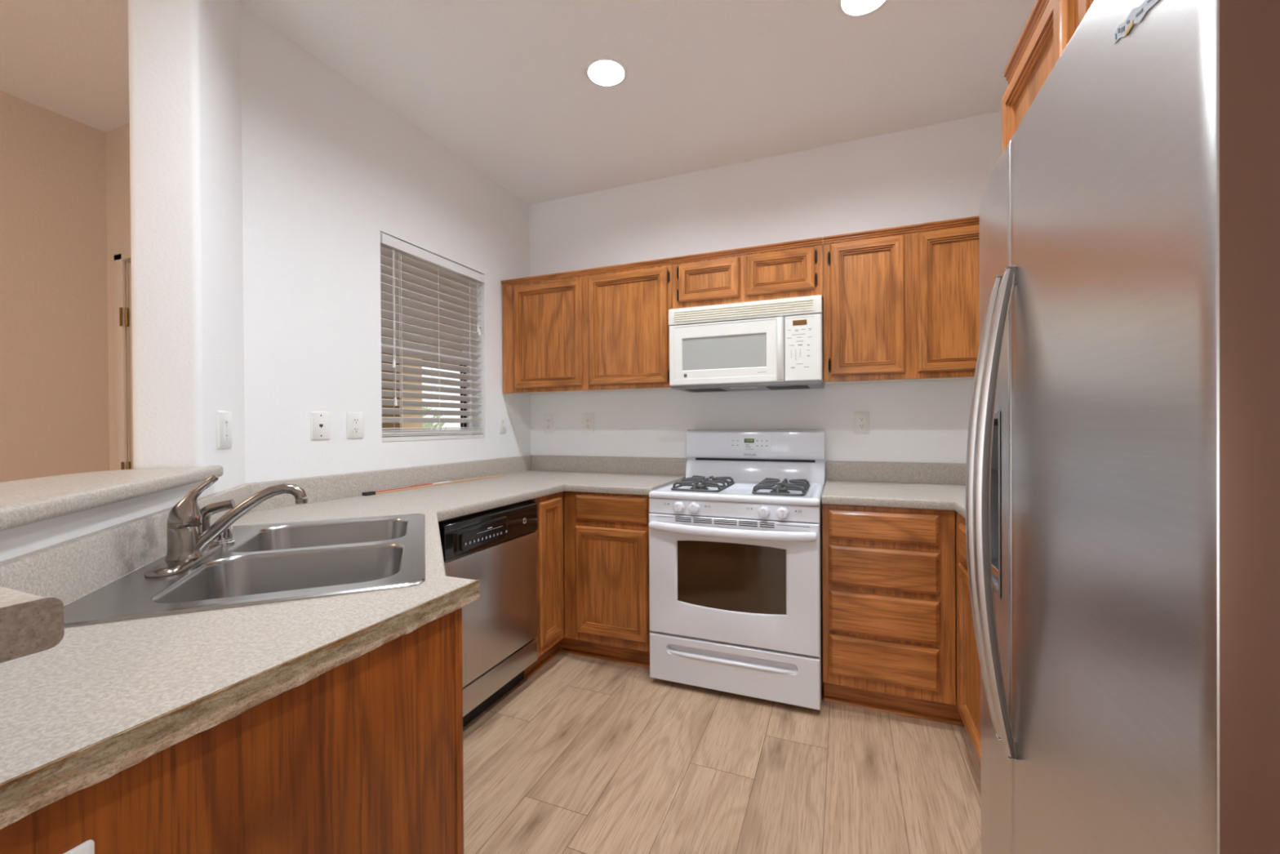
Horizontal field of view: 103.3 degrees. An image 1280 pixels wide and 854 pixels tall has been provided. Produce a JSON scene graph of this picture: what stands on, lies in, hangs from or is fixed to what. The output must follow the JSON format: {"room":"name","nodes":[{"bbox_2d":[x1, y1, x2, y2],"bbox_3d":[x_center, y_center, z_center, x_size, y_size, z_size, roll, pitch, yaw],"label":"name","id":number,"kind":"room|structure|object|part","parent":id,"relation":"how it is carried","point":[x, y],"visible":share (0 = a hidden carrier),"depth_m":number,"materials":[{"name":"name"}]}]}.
{"room":"kitchen","nodes":[
{"label":"kitchen","id":0,"kind":"room"},
{"bbox_2d":[0,91,109,482],"bbox_3d":[-3.547,-0.121,0.550,0.100,2.700,4.570,0,0,22],"label":"wall","id":1,"kind":"structure","parent":0,"point":[55,420],"depth_m":2.38,"materials":[{"name":"beige paint"}]},
{"bbox_2d":[0,481,202,561],"bbox_3d":[-1.025,0.681,0.791,0.342,1.062,1.394,-1,0,-33],"label":"wall","id":2,"kind":"structure","parent":0,"point":[23,540],"depth_m":0.93,"materials":[{"name":"white paint"}]},
{"bbox_2d":[0,465,222,662],"bbox_3d":[-0.994,0.132,0.701,0.551,0.034,1.618,-1,0,-36],"label":"bar ledge","id":3,"kind":"object","parent":2,"relation":"on","point":[30,624],"visible":0.99,"depth_m":0.83,"materials":[{"name":"laminate"}]},
{"bbox_2d":[106,122,131,470],"bbox_3d":[-2.045,-0.139,2.354,1.340,2.700,0.100,0,0,22],"label":"wall","id":4,"kind":"structure","parent":0,"point":[117,140],"depth_m":2.52,"materials":[{"name":"beige paint"}]},
{"bbox_2d":[113,243,133,470],"bbox_3d":[-2.129,0.159,2.319,1.011,2.105,0.113,0,0,22],"label":"door","id":5,"kind":"structure","parent":4,"relation":"in","point":[121,253],"depth_m":2.49,"materials":[{"name":"beige paint"}]},
{"bbox_3d":[-2.115,0.193,2.356,0.841,2.012,0.035,0,0,22],"label":"panel","id":6,"kind":"part","parent":5,"relation":"part of","materials":[{"name":"beige paint"}]},
{"bbox_2d":[128,0,244,497],"bbox_3d":[-1.416,-0.139,1.631,0.156,2.700,0.477,0,0,-23],"label":"wall","id":7,"kind":"structure","parent":0,"point":[185,82],"depth_m":1.43,"materials":[{"name":"white paint"}]},
{"bbox_2d":[216,410,232,448],"bbox_3d":[-1.313,0.007,1.604,0.009,0.118,0.120,0,0,-23],"label":"power outlet","id":8,"kind":"object","parent":7,"relation":"attached to","point":[224,419],"visible":1,"depth_m":1.59,"materials":[{"name":"white plastic"}]},
{"bbox_2d":[224,418,228,439],"bbox_3d":[-1.312,0.007,1.605,0.003,0.066,0.033,0,0,-23],"label":"receptacle","id":9,"kind":"object","parent":8,"relation":"attached to","point":[226,420],"depth_m":1.60,"materials":[{"name":"white plastic"}]},
{"bbox_2d":[0,454,688,604],"bbox_3d":[-0.651,0.244,1.901,1.300,0.103,2.763,0,0,22],"label":"backsplash","id":10,"kind":"structure","parent":7,"relation":"attached to","point":[67,571],"depth_m":1.46,"materials":[{"name":"laminate"}]},
{"bbox_2d":[240,4,530,483],"bbox_3d":[-1.135,-0.146,2.633,0.140,2.700,1.763,0,0,22],"label":"wall","id":11,"kind":"structure","parent":0,"point":[328,167],"depth_m":2.12,"materials":[{"name":"white paint"}]},
{"bbox_2d":[310,411,329,439],"bbox_3d":[-1.291,-0.008,2.047,0.007,0.114,0.080,0,0,22],"label":"phone jack","id":12,"kind":"object","parent":11,"relation":"attached to","point":[319,420],"visible":1,"depth_m":2.04,"materials":[{"name":"white plastic"}]},
{"bbox_2d":[346,412,364,438],"bbox_3d":[-1.231,-0.009,2.193,0.008,0.113,0.080,0,0,22],"label":"power outlet","id":13,"kind":"object","parent":11,"relation":"attached to","point":[354,420],"visible":1,"depth_m":2.19,"materials":[{"name":"white plastic"}]},
{"bbox_2d":[352,426,359,432],"bbox_3d":[-1.229,0.010,2.192,0.004,0.024,0.032,0,0,22],"label":"receptacle","id":14,"kind":"object","parent":13,"relation":"attached to","point":[355,429],"depth_m":2.19,"materials":[{"name":"grey plastic"}]},
{"bbox_2d":[352,417,359,423],"bbox_3d":[-1.230,-0.029,2.192,0.004,0.024,0.032,0,0,22],"label":"receptacle","id":15,"kind":"object","parent":13,"relation":"attached to","point":[355,420],"depth_m":2.19,"materials":[{"name":"grey plastic"}]},
{"bbox_2d":[381,290,472,436],"bbox_3d":[-1.161,-0.419,2.700,0.040,0.970,0.725,0,0,22],"label":"window","id":16,"kind":"structure","parent":11,"relation":"in","point":[384,424],"depth_m":2.71,"materials":[{"name":"white glass"}]},
{"bbox_2d":[380,231,484,441],"bbox_3d":[-1.077,-0.418,2.666,0.072,0.964,0.713,0,0,22],"label":"window blind","id":17,"kind":"object","parent":16,"relation":"attached to","point":[408,271],"visible":0.87,"depth_m":2.62,"materials":[{"name":"white plastic"}]},
{"bbox_3d":[-1.164,-0.577,2.390,0.004,0.536,0.002,0,0,22],"label":"pull cord","id":18,"kind":"part","parent":17,"relation":"part of","materials":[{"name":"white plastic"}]},
{"bbox_3d":[-1.161,-0.487,2.397,0.004,0.715,0.002,0,0,22],"label":"pull cord","id":19,"kind":"part","parent":17,"relation":"part of","materials":[{"name":"white plastic"}]},
{"bbox_3d":[-1.175,-0.395,2.445,0.055,0.900,0.014,0,0,22],"label":"ladder cord","id":20,"kind":"part","parent":17,"relation":"part of","materials":[{"name":"white fabric"}]},
{"bbox_3d":[-1.082,0.054,2.672,0.052,0.020,0.709,0,0,22],"label":"rail","id":21,"kind":"part","parent":17,"relation":"part of","materials":[{"name":"white plastic"}]},
{"bbox_3d":[-1.082,-0.397,2.675,0.055,0.900,0.002,0,0,22],"label":"ladder cord","id":22,"kind":"part","parent":17,"relation":"part of","materials":[{"name":"white fabric"}]},
{"bbox_3d":[-0.993,-0.398,2.897,0.055,0.900,0.002,0,0,22],"label":"ladder cord","id":23,"kind":"part","parent":17,"relation":"part of","materials":[{"name":"white fabric"}]},
{"bbox_2d":[498,415,506,434],"bbox_3d":[-0.851,-0.017,3.137,0.008,0.113,0.070,0,0,22],"label":"power outlet","id":24,"kind":"object","parent":11,"relation":"attached to","point":[502,419],"visible":1,"depth_m":3.13,"materials":[{"name":"white plastic"}]},
{"bbox_2d":[0,0,1036,204],"bbox_3d":[-1.171,-1.484,0.354,4.665,0.001,6.200,0,0,22],"label":"ceiling","id":25,"kind":"structure","parent":0,"point":[503,86],"depth_m":2.12,"materials":[{"name":"white paint"}]},
{"bbox_2d":[584,57,628,88],"bbox_3d":[-0.143,-1.539,2.139,0.186,0.091,0.186,0,0,22],"label":"recessed light","id":26,"kind":"object","parent":25,"relation":"in","point":[602,72],"visible":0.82,"depth_m":2.17,"materials":[{"name":"white"}]},
{"bbox_2d":[836,0,888,18],"bbox_3d":[0.785,-1.543,1.766,0.186,0.091,0.186,0,0,22],"label":"recessed light","id":27,"kind":"object","parent":25,"relation":"in","point":[852,9],"visible":1,"depth_m":1.83,"materials":[{"name":"white"}]},
{"bbox_2d":[462,620,981,853],"bbox_3d":[-1.154,1.240,0.368,4.665,0.050,6.200,0,0,22],"label":"floor","id":28,"kind":"structure","parent":0,"point":[583,754],"depth_m":1.76,"materials":[{"name":"brown wood"}]},
{"bbox_2d":[0,607,463,853],"bbox_3d":[-0.739,0.774,1.241,0.516,0.866,1.664,-1,0,-28],"label":"base cabinet","id":29,"kind":"object","parent":28,"relation":"on","point":[364,755],"visible":0.71,"depth_m":0.69,"materials":[{"name":"brown wood"}]},
{"bbox_2d":[63,839,94,853],"bbox_3d":[-0.539,0.454,0.454,0.008,0.116,0.074,0,0,22],"label":"power outlet","id":30,"kind":"object","parent":29,"relation":"attached to","point":[87,846],"visible":1,"depth_m":0.48,"materials":[{"name":"white plastic"}]},
{"bbox_2d":[0,454,688,829],"bbox_3d":[-0.649,0.264,1.900,1.304,0.142,2.764,0,0,22],"label":"countertop","id":31,"kind":"structure","parent":29,"relation":"on","point":[85,709],"depth_m":0.75,"materials":[{"name":"laminate"}]},
{"bbox_2d":[144,474,307,577],"bbox_3d":[-0.915,0.199,1.166,0.262,0.191,0.273,0,0,-23],"label":"kitchen faucet","id":32,"kind":"object","parent":31,"relation":"on","point":[190,535],"visible":1,"depth_m":1.11,"materials":[{"name":"silver metal"}]},
{"bbox_3d":[-1.008,0.289,1.127,0.060,0.013,0.273,0,0,-23],"label":"plate","id":33,"kind":"part","parent":32,"relation":"part of","materials":[{"name":"silver metal"}]},
{"bbox_3d":[-0.981,0.155,1.112,0.089,0.100,0.058,0,0,-23],"label":"lever","id":34,"kind":"part","parent":32,"relation":"part of","materials":[{"name":"silver metal"}]},
{"bbox_3d":[-0.887,0.202,1.153,0.221,0.145,0.029,0,0,-23],"label":"spout","id":35,"kind":"part","parent":32,"relation":"part of","materials":[{"name":"silver metal"}]},
{"bbox_2d":[63,513,425,627],"bbox_3d":[-0.825,0.381,1.233,0.556,0.174,0.832,0,0,-23],"label":"sink","id":36,"kind":"object","parent":31,"relation":"in","point":[280,562],"visible":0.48,"depth_m":1.18,"materials":[{"name":"metal"}]},
{"bbox_2d":[213,524,235,546],"bbox_3d":[-1.054,0.267,1.279,0.048,0.056,0.048,0,0,-23],"label":"air gap","id":37,"kind":"object","parent":36,"relation":"on","point":[226,538],"visible":0.43,"depth_m":1.27,"materials":[{"name":"silver metal"}]},
{"bbox_3d":[-0.718,0.381,1.071,0.395,0.174,0.348,0,0,-23],"label":"bowl","id":38,"kind":"part","parent":36,"relation":"part of","materials":[{"name":"metal"}]},
{"bbox_3d":[-0.867,0.381,1.420,0.395,0.174,0.358,0,0,-23],"label":"bowl","id":39,"kind":"part","parent":36,"relation":"part of","materials":[{"name":"metal"}]},
{"bbox_2d":[362,474,505,495],"bbox_3d":[-1.009,0.286,2.618,0.029,0.014,0.924,0,0,24],"label":"wooden yardstick","id":40,"kind":"object","parent":31,"relation":"on","point":[409,487],"visible":1,"depth_m":2.46,"materials":[{"name":"beige wood"}]},
{"bbox_2d":[373,483,432,492],"bbox_3d":[-1.115,0.284,2.390,0.031,0.003,0.330,0,0,22],"label":"print","id":41,"kind":"object","parent":40,"relation":"on","point":[403,488],"depth_m":2.38},
{"bbox_2d":[432,480,452,484],"bbox_3d":[-1.020,0.282,2.599,0.024,0.003,0.130,0,0,24],"label":"print","id":42,"kind":"object","parent":40,"relation":"on","point":[446,482],"depth_m":2.61,"materials":[{"name":"white paper"}]},
{"bbox_2d":[438,498,537,727],"bbox_3d":[-0.868,0.770,2.220,0.607,0.864,0.596,0,0,22],"label":"dishwasher","id":43,"kind":"object","parent":28,"relation":"on","point":[495,547],"visible":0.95,"depth_m":2.11,"materials":[{"name":"silver metal"}]},
{"bbox_3d":[-0.608,0.418,2.112,0.030,0.140,0.596,0,0,22],"label":"control panel","id":44,"kind":"part","parent":43,"relation":"part of","materials":[{"name":"black plastic"}]},
{"bbox_3d":[-0.607,0.738,2.114,0.028,0.496,0.596,0,0,22],"label":"door","id":45,"kind":"part","parent":43,"relation":"part of","materials":[{"name":"metal"}]},
{"bbox_3d":[-0.606,1.045,2.116,0.026,0.104,0.596,0,0,22],"label":"panel","id":46,"kind":"part","parent":43,"relation":"part of","materials":[{"name":"metal"}]},
{"bbox_2d":[524,491,564,678],"bbox_3d":[-0.702,0.767,2.655,0.621,0.867,0.324,0,0,22],"label":"base cabinet","id":47,"kind":"object","parent":28,"relation":"on","point":[550,589],"visible":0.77,"depth_m":2.50,"materials":[{"name":"brown wood"}]},
{"bbox_3d":[-0.488,1.192,2.564,0.016,0.015,0.307,0,0,22],"label":"shoe molding","id":48,"kind":"part","parent":47,"relation":"part of","materials":[{"name":"brown wood"}]},
{"bbox_3d":[-0.441,0.705,2.499,0.020,0.698,0.198,0,0,22],"label":"door","id":49,"kind":"part","parent":47,"relation":"part of","materials":[{"name":"brown wood"}]},
{"bbox_2d":[560,491,650,667],"bbox_3d":[-0.086,0.762,2.826,0.568,0.867,0.626,0,0,22],"label":"base cabinet","id":50,"kind":"object","parent":28,"relation":"on","point":[606,602],"visible":0.8,"depth_m":2.54,"materials":[{"name":"brown wood"}]},
{"bbox_3d":[-0.163,1.189,2.609,0.551,0.015,0.016,0,0,22],"label":"shoe molding","id":51,"kind":"part","parent":50,"relation":"part of","materials":[{"name":"brown wood"}]},
{"bbox_3d":[-0.148,0.407,2.522,0.394,0.129,0.019,0,0,22],"label":"drawer","id":52,"kind":"part","parent":50,"relation":"part of","materials":[{"name":"brown wood"}]},
{"bbox_3d":[-0.146,0.775,2.523,0.394,0.546,0.020,0,0,22],"label":"door","id":53,"kind":"part","parent":50,"relation":"part of","materials":[{"name":"brown wood"}]},
{"bbox_2d":[648,429,825,710],"bbox_3d":[0.504,0.603,2.506,0.757,1.181,0.729,0,0,22],"label":"gas range","id":54,"kind":"object","parent":28,"relation":"on","point":[735,577],"visible":0.99,"depth_m":2.25,"materials":[{"name":"white metal"}]},
{"bbox_3d":[0.173,0.363,2.299,0.055,0.055,0.032,0,0,22],"label":"knob","id":55,"kind":"part","parent":54,"relation":"part of","materials":[{"name":"white plastic"}]},
{"bbox_3d":[0.240,0.363,2.272,0.055,0.055,0.032,0,0,22],"label":"knob","id":56,"kind":"part","parent":54,"relation":"part of","materials":[{"name":"white plastic"}]},
{"bbox_3d":[0.293,0.297,2.498,0.089,0.012,0.089,0,0,22],"label":"burner","id":57,"kind":"part","parent":54,"relation":"part of","materials":[{"name":"grey metal"}]},
{"bbox_3d":[0.391,1.034,2.224,0.561,0.018,0.012,0,0,22],"label":"drawer pull","id":58,"kind":"part","parent":54,"relation":"part of","materials":[{"name":"white metal"}]},
{"bbox_3d":[0.378,0.453,2.194,0.729,0.047,0.058,0,0,22],"label":"oven handle","id":59,"kind":"part","parent":54,"relation":"part of","materials":[{"name":"white metal"}]},
{"bbox_3d":[0.398,0.674,2.242,0.751,0.547,0.044,0,0,22],"label":"oven door","id":60,"kind":"part","parent":54,"relation":"part of","materials":[{"name":"white metal"}]},
{"bbox_3d":[0.401,1.063,2.244,0.751,0.208,0.044,0,0,22],"label":"storage drawer","id":61,"kind":"part","parent":54,"relation":"part of","materials":[{"name":"white metal"}]},
{"bbox_2d":[648,479,824,506],"bbox_3d":[0.499,0.308,2.496,0.757,0.029,0.595,0,0,22],"label":"cooktop","id":62,"kind":"object","parent":54,"relation":"in","point":[738,492],"depth_m":2.31,"materials":[{"name":"white metal"}]},
{"bbox_3d":[0.606,0.085,2.798,0.234,0.083,0.005,0,0,22],"label":"clock panel","id":63,"kind":"part","parent":54,"relation":"part of","materials":[{"name":"white plastic"}]},
{"bbox_3d":[0.526,0.362,2.156,0.055,0.055,0.032,0,0,22],"label":"knob","id":64,"kind":"part","parent":54,"relation":"part of","materials":[{"name":"white plastic"}]},
{"bbox_3d":[0.651,0.296,2.354,0.089,0.012,0.089,0,0,22],"label":"burner","id":65,"kind":"part","parent":54,"relation":"part of","materials":[{"name":"grey metal"}]},
{"bbox_3d":[0.598,0.361,2.127,0.055,0.055,0.032,0,0,22],"label":"knob","id":66,"kind":"part","parent":54,"relation":"part of","materials":[{"name":"white plastic"}]},
{"bbox_2d":[822,503,964,726],"bbox_3d":[1.148,0.757,2.330,0.558,0.867,0.625,0,0,22],"label":"base cabinet","id":67,"kind":"object","parent":28,"relation":"on","point":[888,573],"visible":0.89,"depth_m":2.06,"materials":[{"name":"brown wood"}]},
{"bbox_3d":[0.990,0.771,2.067,0.408,0.171,0.019,0,0,22],"label":"drawer","id":68,"kind":"part","parent":67,"relation":"part of","materials":[{"name":"brown wood"}]},
{"bbox_3d":[0.988,0.577,2.066,0.408,0.166,0.019,0,0,22],"label":"drawer","id":69,"kind":"part","parent":67,"relation":"part of","materials":[{"name":"brown wood"}]},
{"bbox_3d":[0.987,0.406,2.065,0.408,0.121,0.019,0,0,22],"label":"drawer","id":70,"kind":"part","parent":67,"relation":"part of","materials":[{"name":"brown wood"}]},
{"bbox_3d":[0.991,0.958,2.068,0.408,0.168,0.019,0,0,22],"label":"drawer","id":71,"kind":"part","parent":67,"relation":"part of","materials":[{"name":"brown wood"}]},
{"bbox_3d":[1.057,1.184,2.118,0.541,0.015,0.016,0,0,22],"label":"shoe molding","id":72,"kind":"part","parent":67,"relation":"part of","materials":[{"name":"brown wood"}]},
{"bbox_2d":[955,511,980,764],"bbox_3d":[1.397,0.759,1.589,0.631,0.867,0.732,0,0,22],"label":"base cabinet","id":73,"kind":"object","parent":28,"relation":"on","point":[968,666],"visible":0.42,"depth_m":1.77,"materials":[{"name":"brown wood"}]},
{"bbox_2d":[822,460,966,518],"bbox_3d":[1.278,0.251,1.924,1.106,0.140,1.282,0,0,22],"label":"countertop","id":74,"kind":"structure","parent":73,"relation":"on","point":[913,485],"depth_m":2.46,"materials":[{"name":"laminate"}]},
{"bbox_3d":[1.084,0.409,1.631,0.019,0.118,0.480,0,0,22],"label":"drawer","id":75,"kind":"part","parent":73,"relation":"part of","materials":[{"name":"brown wood"}]},
{"bbox_2d":[964,0,1279,853],"bbox_3d":[1.001,0.304,0.802,0.774,1.788,0.972,0,0,22],"label":"refrigerator","id":76,"kind":"object","parent":28,"relation":"on","point":[1122,492],"visible":1,"depth_m":0.59,"materials":[{"name":"silver metal"}]},
{"bbox_3d":[0.729,0.168,1.068,0.073,0.958,0.027,0,0,22],"label":"handle","id":77,"kind":"part","parent":76,"relation":"part of","materials":[{"name":"metal"}]},
{"bbox_3d":[0.705,0.168,1.007,0.073,0.958,0.027,0,0,22],"label":"handle","id":78,"kind":"part","parent":76,"relation":"part of","materials":[{"name":"metal"}]},
{"bbox_3d":[0.851,0.270,1.186,0.068,1.708,0.370,0,0,22],"label":"freezer door","id":79,"kind":"part","parent":76,"relation":"part of","materials":[{"name":"metal"}]},
{"bbox_2d":[1114,0,1159,44],"bbox_3d":[0.571,-0.474,0.581,0.002,0.036,0.107,0,0,21],"label":"sticker","id":80,"kind":"object","parent":76,"relation":"attached to","point":[1136,15],"visible":1,"depth_m":0.59,"materials":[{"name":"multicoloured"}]},
{"bbox_2d":[1124,19,1133,38],"bbox_3d":[0.578,-0.471,0.598,0.001,0.007,0.020,0,0,22],"label":"print","id":81,"kind":"object","parent":80,"relation":"on","point":[1128,24],"depth_m":0.60},
{"bbox_2d":[528,111,1001,667],"bbox_3d":[0.644,-0.158,2.921,3.225,2.700,0.100,0,0,22],"label":"wall","id":82,"kind":"structure","parent":0,"point":[940,171],"depth_m":2.81,"materials":[{"name":"white paint"}]},
{"bbox_2d":[544,413,553,433],"bbox_3d":[-0.606,-0.026,3.367,0.070,0.130,0.008,0,0,22],"label":"power outlet","id":83,"kind":"object","parent":82,"relation":"attached to","point":[548,418],"visible":1,"depth_m":3.37,"materials":[{"name":"white plastic"}]},
{"bbox_2d":[500,257,673,394],"bbox_3d":[-0.284,-0.560,3.058,1.100,0.690,0.328,0,0,22],"label":"upper cabinet","id":84,"kind":"object","parent":82,"relation":"attached to","point":[601,329],"visible":0.87,"depth_m":2.90,"materials":[{"name":"brown wood"}]},
{"bbox_3d":[-0.551,-0.547,3.000,0.467,0.618,0.020,0,0,22],"label":"door","id":85,"kind":"part","parent":84,"relation":"part of","materials":[{"name":"brown wood"}]},
{"bbox_3d":[-0.341,-0.890,2.920,1.100,0.028,0.028,0,0,22],"label":"crown molding","id":86,"kind":"part","parent":84,"relation":"part of","materials":[{"name":"brown wood"}]},
{"bbox_3d":[-0.073,-0.551,2.808,0.475,0.621,0.020,0,0,22],"label":"door","id":87,"kind":"part","parent":84,"relation":"part of","materials":[{"name":"brown wood"}]},
{"bbox_2d":[582,413,594,433],"bbox_3d":[-0.333,-0.028,3.257,0.082,0.132,0.008,0,0,22],"label":"power outlet","id":88,"kind":"object","parent":82,"relation":"attached to","point":[588,418],"visible":1,"depth_m":3.25,"materials":[{"name":"white plastic"}]},
{"bbox_2d":[671,236,823,309],"bbox_3d":[0.579,-0.769,2.709,0.763,0.280,0.328,0,0,22],"label":"upper cabinet","id":89,"kind":"object","parent":82,"relation":"attached to","point":[793,268],"visible":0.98,"depth_m":2.55,"materials":[{"name":"brown wood"}]},
{"bbox_3d":[0.355,-0.766,2.634,0.322,0.198,0.020,0,0,22],"label":"door","id":90,"kind":"part","parent":89,"relation":"part of","materials":[{"name":"brown wood"}]},
{"bbox_2d":[668,294,824,392],"bbox_3d":[0.568,-0.412,2.672,0.751,0.416,0.409,0,0,22],"label":"microwave oven","id":91,"kind":"object","parent":89,"relation":"attached to","point":[778,344],"visible":1,"depth_m":2.50,"materials":[{"name":"white plastic"}]},
{"bbox_3d":[0.424,-0.375,2.541,0.580,0.312,0.022,0,0,22],"label":"door","id":92,"kind":"part","parent":91,"relation":"part of","materials":[{"name":"white plastic"}]},
{"bbox_3d":[0.668,-0.380,2.421,0.029,0.296,0.017,0,0,22],"label":"door handle","id":93,"kind":"part","parent":91,"relation":"part of","materials":[{"name":"white plastic"}]},
{"bbox_3d":[0.772,-0.377,2.401,0.167,0.312,0.022,0,0,22],"label":"control panel","id":94,"kind":"part","parent":91,"relation":"part of","materials":[{"name":"white plastic"}]},
{"bbox_3d":[0.524,-0.894,2.572,0.763,0.028,0.028,0,0,22],"label":"crown molding","id":95,"kind":"part","parent":89,"relation":"part of","materials":[{"name":"brown wood"}]},
{"bbox_3d":[0.689,-0.768,2.499,0.327,0.200,0.020,0,0,22],"label":"door","id":96,"kind":"part","parent":89,"relation":"part of","materials":[{"name":"brown wood"}]},
{"bbox_2d":[853,411,869,433],"bbox_3d":[1.163,-0.026,2.655,0.077,0.117,0.008,0,0,22],"label":"power outlet","id":97,"kind":"object","parent":82,"relation":"attached to","point":[861,419],"visible":1,"depth_m":2.65,"materials":[{"name":"white plastic"}]},
{"bbox_2d":[857,423,865,428],"bbox_3d":[1.162,-0.006,2.653,0.032,0.024,0.004,0,0,22],"label":"receptacle","id":98,"kind":"object","parent":97,"relation":"attached to","point":[860,425],"depth_m":2.65,"materials":[{"name":"grey plastic"}]},
{"bbox_2d":[857,416,865,421],"bbox_3d":[1.162,-0.045,2.653,0.032,0.024,0.004,0,0,22],"label":"receptacle","id":99,"kind":"object","parent":97,"relation":"attached to","point":[860,418],"depth_m":2.65,"materials":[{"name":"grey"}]},
{"bbox_2d":[826,460,966,484],"bbox_3d":[1.277,0.232,1.923,1.106,0.103,1.282,0,0,22],"label":"backsplash","id":100,"kind":"structure","parent":82,"relation":"attached to","point":[868,471],"depth_m":2.58,"materials":[{"name":"laminate"}]},
{"bbox_2d":[822,215,979,384],"bbox_3d":[1.449,-0.567,2.361,1.106,0.690,0.328,0,0,22],"label":"upper cabinet","id":101,"kind":"object","parent":82,"relation":"attached to","point":[901,304],"visible":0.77,"depth_m":2.30,"materials":[{"name":"brown wood"}]},
{"bbox_3d":[1.055,-0.560,2.354,0.314,0.624,0.020,0,0,22],"label":"door","id":102,"kind":"part","parent":101,"relation":"part of","materials":[{"name":"brown wood"}]},
{"bbox_3d":[1.392,-0.897,2.223,1.106,0.028,0.028,0,0,22],"label":"crown molding","id":103,"kind":"part","parent":101,"relation":"part of","materials":[{"name":"brown wood"}]},
{"bbox_3d":[1.394,-0.562,2.217,0.314,0.626,0.020,0,0,22],"label":"door","id":104,"kind":"part","parent":101,"relation":"part of","materials":[{"name":"brown wood"}]},
{"bbox_3d":[0.955,-0.143,-0.491,0.100,2.700,6.000,0,0,22],"label":"wall","id":105,"kind":"structure","parent":0,"visible":0},
{"bbox_2d":[1001,0,1094,154],"bbox_3d":[1.045,-0.748,0.742,0.643,0.296,0.960,0,0,22],"label":"upper cabinet","id":106,"kind":"object","parent":105,"relation":"attached to","point":[1050,26],"visible":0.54,"depth_m":1.08,"materials":[{"name":"brown wood"}]},
{"bbox_3d":[0.758,-0.880,0.845,0.026,0.030,0.938,0,0,22],"label":"crown molding","id":107,"kind":"part","parent":106,"relation":"part of","materials":[{"name":"brown wood"}]},
{"bbox_3d":[0.775,-0.738,0.851,0.020,0.278,0.960,0,0,22],"label":"frame","id":108,"kind":"part","parent":106,"relation":"part of","materials":[{"name":"brown wood"}]},
{"bbox_3d":[0.672,-0.727,0.650,0.020,0.216,0.470,0,0,22],"label":"door","id":109,"kind":"part","parent":106,"relation":"part of","materials":[{"name":"brown wood"}]}
]}

